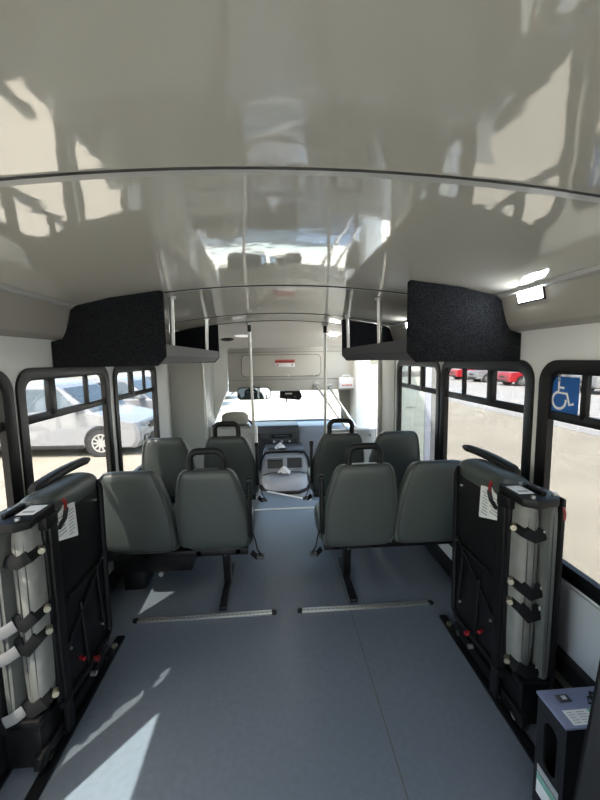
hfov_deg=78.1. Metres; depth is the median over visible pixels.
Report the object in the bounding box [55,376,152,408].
minivan
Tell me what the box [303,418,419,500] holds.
seat
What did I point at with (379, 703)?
floor
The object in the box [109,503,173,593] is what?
baseboard
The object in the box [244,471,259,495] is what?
seat cushion
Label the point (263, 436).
air vent
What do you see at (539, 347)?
wall
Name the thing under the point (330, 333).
dome light
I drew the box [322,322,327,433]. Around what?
pole
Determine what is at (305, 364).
door
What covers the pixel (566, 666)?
trim
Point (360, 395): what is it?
pillar
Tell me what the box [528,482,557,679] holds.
backrest cushion
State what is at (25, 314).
trim
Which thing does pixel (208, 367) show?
wall
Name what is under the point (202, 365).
pole
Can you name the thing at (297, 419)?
hood
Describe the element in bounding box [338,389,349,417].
trim
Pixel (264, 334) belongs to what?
ceiling
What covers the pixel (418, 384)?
window
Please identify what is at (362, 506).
seat
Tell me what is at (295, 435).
air vent
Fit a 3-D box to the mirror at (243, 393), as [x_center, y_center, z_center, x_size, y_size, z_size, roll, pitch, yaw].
[-0.576,-0.096,4.667,0.415,0.170,0.161,-1,6,-4]
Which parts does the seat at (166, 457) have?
backrest, seat frame, grab handle, backrest, armrest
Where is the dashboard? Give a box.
[248,420,345,463]
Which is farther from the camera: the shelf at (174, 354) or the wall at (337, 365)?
the wall at (337, 365)
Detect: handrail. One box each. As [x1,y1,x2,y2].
[313,382,346,427]
[327,383,356,427]
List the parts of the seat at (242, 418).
backrest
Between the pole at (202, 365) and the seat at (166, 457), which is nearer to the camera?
the seat at (166, 457)
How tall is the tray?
0.045 m
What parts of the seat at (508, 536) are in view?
release knob, armrest, rail, hinge post, hinge plate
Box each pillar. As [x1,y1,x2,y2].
[213,347,227,420]
[350,360,369,429]
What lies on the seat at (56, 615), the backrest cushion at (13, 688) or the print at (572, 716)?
the backrest cushion at (13, 688)
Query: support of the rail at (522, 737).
on the floor
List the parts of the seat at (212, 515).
backrest, seat frame, grab handle, backrest, leg, armrest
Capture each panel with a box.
[208,426,259,490]
[323,428,376,497]
[573,660,599,799]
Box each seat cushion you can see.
[11,523,55,702]
[118,507,181,553]
[189,507,254,550]
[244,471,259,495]
[307,467,311,489]
[314,502,321,539]
[506,502,538,665]
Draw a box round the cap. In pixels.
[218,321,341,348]
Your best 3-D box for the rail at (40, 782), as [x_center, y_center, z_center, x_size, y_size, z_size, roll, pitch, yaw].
[-0.922,1.374,1.237,0.044,0.024,1.580,-1,6,-4]
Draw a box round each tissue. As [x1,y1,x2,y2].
[275,442,284,448]
[277,466,290,473]
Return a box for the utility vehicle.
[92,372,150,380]
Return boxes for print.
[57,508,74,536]
[481,491,497,516]
[566,711,588,722]
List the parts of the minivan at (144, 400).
glass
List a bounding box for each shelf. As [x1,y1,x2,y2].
[161,344,218,363]
[343,339,413,360]
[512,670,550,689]
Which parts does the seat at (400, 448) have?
armrest, seat frame, backrest, grab handle, backrest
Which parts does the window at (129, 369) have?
rail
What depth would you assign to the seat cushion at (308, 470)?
3.40 m
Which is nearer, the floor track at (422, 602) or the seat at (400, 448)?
the floor track at (422, 602)
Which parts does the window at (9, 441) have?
rail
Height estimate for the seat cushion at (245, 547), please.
0.123 m
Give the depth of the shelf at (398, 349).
2.24 m
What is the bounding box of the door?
[241,354,320,376]
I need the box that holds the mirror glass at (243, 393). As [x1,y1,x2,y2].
[238,388,269,398]
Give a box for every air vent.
[261,434,266,438]
[293,433,298,437]
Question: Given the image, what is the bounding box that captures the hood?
[249,417,329,421]
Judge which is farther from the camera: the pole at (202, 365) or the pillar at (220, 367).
the pillar at (220, 367)
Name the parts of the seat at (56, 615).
rail, hinge plate, armrest, hinge post, rail, release knob, release knob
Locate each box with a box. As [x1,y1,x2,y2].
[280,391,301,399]
[532,686,594,799]
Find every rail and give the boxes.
[0,769,12,789]
[24,635,124,799]
[439,615,534,764]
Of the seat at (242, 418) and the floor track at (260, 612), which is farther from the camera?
the seat at (242, 418)
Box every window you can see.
[0,371,23,507]
[15,367,115,495]
[112,366,159,470]
[396,360,440,460]
[439,360,534,481]
[533,360,599,605]
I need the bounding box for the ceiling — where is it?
[0,0,599,331]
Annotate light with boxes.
[233,334,247,336]
[327,332,338,335]
[517,286,545,304]
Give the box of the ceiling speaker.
[220,338,233,340]
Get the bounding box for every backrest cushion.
[0,502,27,714]
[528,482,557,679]
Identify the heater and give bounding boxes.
[114,546,196,589]
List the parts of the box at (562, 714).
lid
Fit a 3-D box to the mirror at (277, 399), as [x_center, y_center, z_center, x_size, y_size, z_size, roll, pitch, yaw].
[-0.292,-0.083,5.468,0.190,0.238,0.309,-1,6,-4]
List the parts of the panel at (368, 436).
panel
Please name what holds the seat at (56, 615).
on the rail at (6, 774)
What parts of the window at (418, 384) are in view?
rail, pane, pane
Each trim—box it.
[0,284,169,344]
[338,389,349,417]
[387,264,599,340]
[555,644,594,687]
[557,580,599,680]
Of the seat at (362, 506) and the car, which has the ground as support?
the car
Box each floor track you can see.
[132,609,276,623]
[297,600,433,612]
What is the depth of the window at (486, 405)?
2.07 m
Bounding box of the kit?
[338,375,353,387]
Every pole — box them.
[202,365,208,438]
[246,322,258,498]
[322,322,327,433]
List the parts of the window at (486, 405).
pane, rail, pane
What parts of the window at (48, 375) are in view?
rail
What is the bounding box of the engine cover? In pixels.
[259,443,311,496]
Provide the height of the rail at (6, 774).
0.024 m
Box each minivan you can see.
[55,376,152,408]
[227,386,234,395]
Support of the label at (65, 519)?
attached to the seat at (56, 615)
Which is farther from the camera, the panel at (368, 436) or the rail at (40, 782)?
the panel at (368, 436)
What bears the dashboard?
on the floor
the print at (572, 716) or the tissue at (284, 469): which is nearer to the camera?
the print at (572, 716)
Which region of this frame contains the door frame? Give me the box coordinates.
[377,360,381,434]
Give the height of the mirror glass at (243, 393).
0.135 m
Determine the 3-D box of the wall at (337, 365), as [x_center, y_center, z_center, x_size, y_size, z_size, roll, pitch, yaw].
[-0.027,-0.476,4.754,1.780,0.710,0.064,-1,6,-4]
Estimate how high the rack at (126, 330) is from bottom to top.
0.386 m
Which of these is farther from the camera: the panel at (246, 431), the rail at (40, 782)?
the panel at (246, 431)
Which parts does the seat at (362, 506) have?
armrest, leg, backrest, grab handle, seat frame, backrest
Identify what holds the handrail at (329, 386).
attached to the wall at (337, 365)
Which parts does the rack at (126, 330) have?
panel, post, panel, post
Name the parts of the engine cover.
bin frame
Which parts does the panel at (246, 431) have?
panel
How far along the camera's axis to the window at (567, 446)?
1.48 m
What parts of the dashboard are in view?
climate panel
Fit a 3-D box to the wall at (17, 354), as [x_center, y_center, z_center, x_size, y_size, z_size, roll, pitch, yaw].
[-1.217,0.490,1.416,0.030,1.850,5.370,-1,6,-4]
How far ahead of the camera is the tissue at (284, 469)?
4.66 m
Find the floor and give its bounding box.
[0,491,536,799]
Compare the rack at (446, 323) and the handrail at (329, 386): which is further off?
the handrail at (329, 386)
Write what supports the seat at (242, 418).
on the floor
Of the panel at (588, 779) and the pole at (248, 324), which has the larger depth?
the pole at (248, 324)
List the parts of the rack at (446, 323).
post, panel, post, panel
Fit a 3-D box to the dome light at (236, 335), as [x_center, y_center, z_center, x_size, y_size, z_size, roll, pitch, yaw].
[-0.672,-0.749,4.267,0.220,0.046,0.120,-1,6,-4]
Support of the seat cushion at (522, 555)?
on the seat at (508, 536)
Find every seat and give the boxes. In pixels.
[0,457,111,775]
[99,448,263,610]
[141,421,267,502]
[212,412,249,428]
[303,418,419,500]
[309,443,460,602]
[451,445,566,729]
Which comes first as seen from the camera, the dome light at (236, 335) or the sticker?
the sticker
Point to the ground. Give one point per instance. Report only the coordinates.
(311, 404)
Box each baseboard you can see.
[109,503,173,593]
[424,544,564,688]
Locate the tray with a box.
[264,443,304,452]
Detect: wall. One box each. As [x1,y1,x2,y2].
[0,336,172,574]
[169,363,206,468]
[203,363,215,432]
[228,347,353,391]
[381,323,599,687]
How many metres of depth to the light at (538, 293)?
1.54 m
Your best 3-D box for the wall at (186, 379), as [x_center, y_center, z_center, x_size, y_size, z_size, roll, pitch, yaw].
[-1.211,0.172,4.034,0.349,1.800,0.070,-1,6,-4]
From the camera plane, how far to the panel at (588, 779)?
0.96 m
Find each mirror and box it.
[135,394,143,398]
[237,385,270,399]
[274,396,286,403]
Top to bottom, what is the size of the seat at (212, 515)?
1.003 m
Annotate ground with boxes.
[0,375,376,510]
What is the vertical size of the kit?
0.176 m
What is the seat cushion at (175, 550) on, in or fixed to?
on the seat at (212, 515)
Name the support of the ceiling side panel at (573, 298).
attached to the wall at (539, 347)
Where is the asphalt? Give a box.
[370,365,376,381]
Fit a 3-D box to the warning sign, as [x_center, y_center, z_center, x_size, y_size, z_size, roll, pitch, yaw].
[-0.192,-0.468,4.714,0.250,0.092,0.010,-1,6,-4]
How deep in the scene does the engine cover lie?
4.71 m
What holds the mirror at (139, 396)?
attached to the minivan at (144, 400)
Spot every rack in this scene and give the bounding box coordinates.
[51,290,218,367]
[342,280,520,361]
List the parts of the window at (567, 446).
rail, pane, pane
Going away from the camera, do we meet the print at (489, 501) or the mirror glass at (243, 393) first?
the print at (489, 501)
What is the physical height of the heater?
0.290 m
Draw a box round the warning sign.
[275,359,294,366]
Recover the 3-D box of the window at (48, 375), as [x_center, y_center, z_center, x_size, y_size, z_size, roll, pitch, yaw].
[-1.259,0.264,2.074,0.042,0.899,0.894,-1,6,-4]
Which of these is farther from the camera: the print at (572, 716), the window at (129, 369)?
the window at (129, 369)
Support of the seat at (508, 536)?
on the rail at (522, 737)
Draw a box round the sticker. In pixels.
[551,376,579,414]
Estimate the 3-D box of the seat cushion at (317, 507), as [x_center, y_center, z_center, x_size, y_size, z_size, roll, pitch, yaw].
[0.335,0.820,2.545,0.456,0.123,0.470,-1,6,-4]
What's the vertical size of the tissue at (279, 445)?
0.085 m
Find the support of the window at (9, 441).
in the wall at (17, 354)
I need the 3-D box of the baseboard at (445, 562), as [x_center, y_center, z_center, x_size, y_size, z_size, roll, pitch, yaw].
[1.095,1.256,1.613,0.024,0.110,5.270,-1,6,-4]

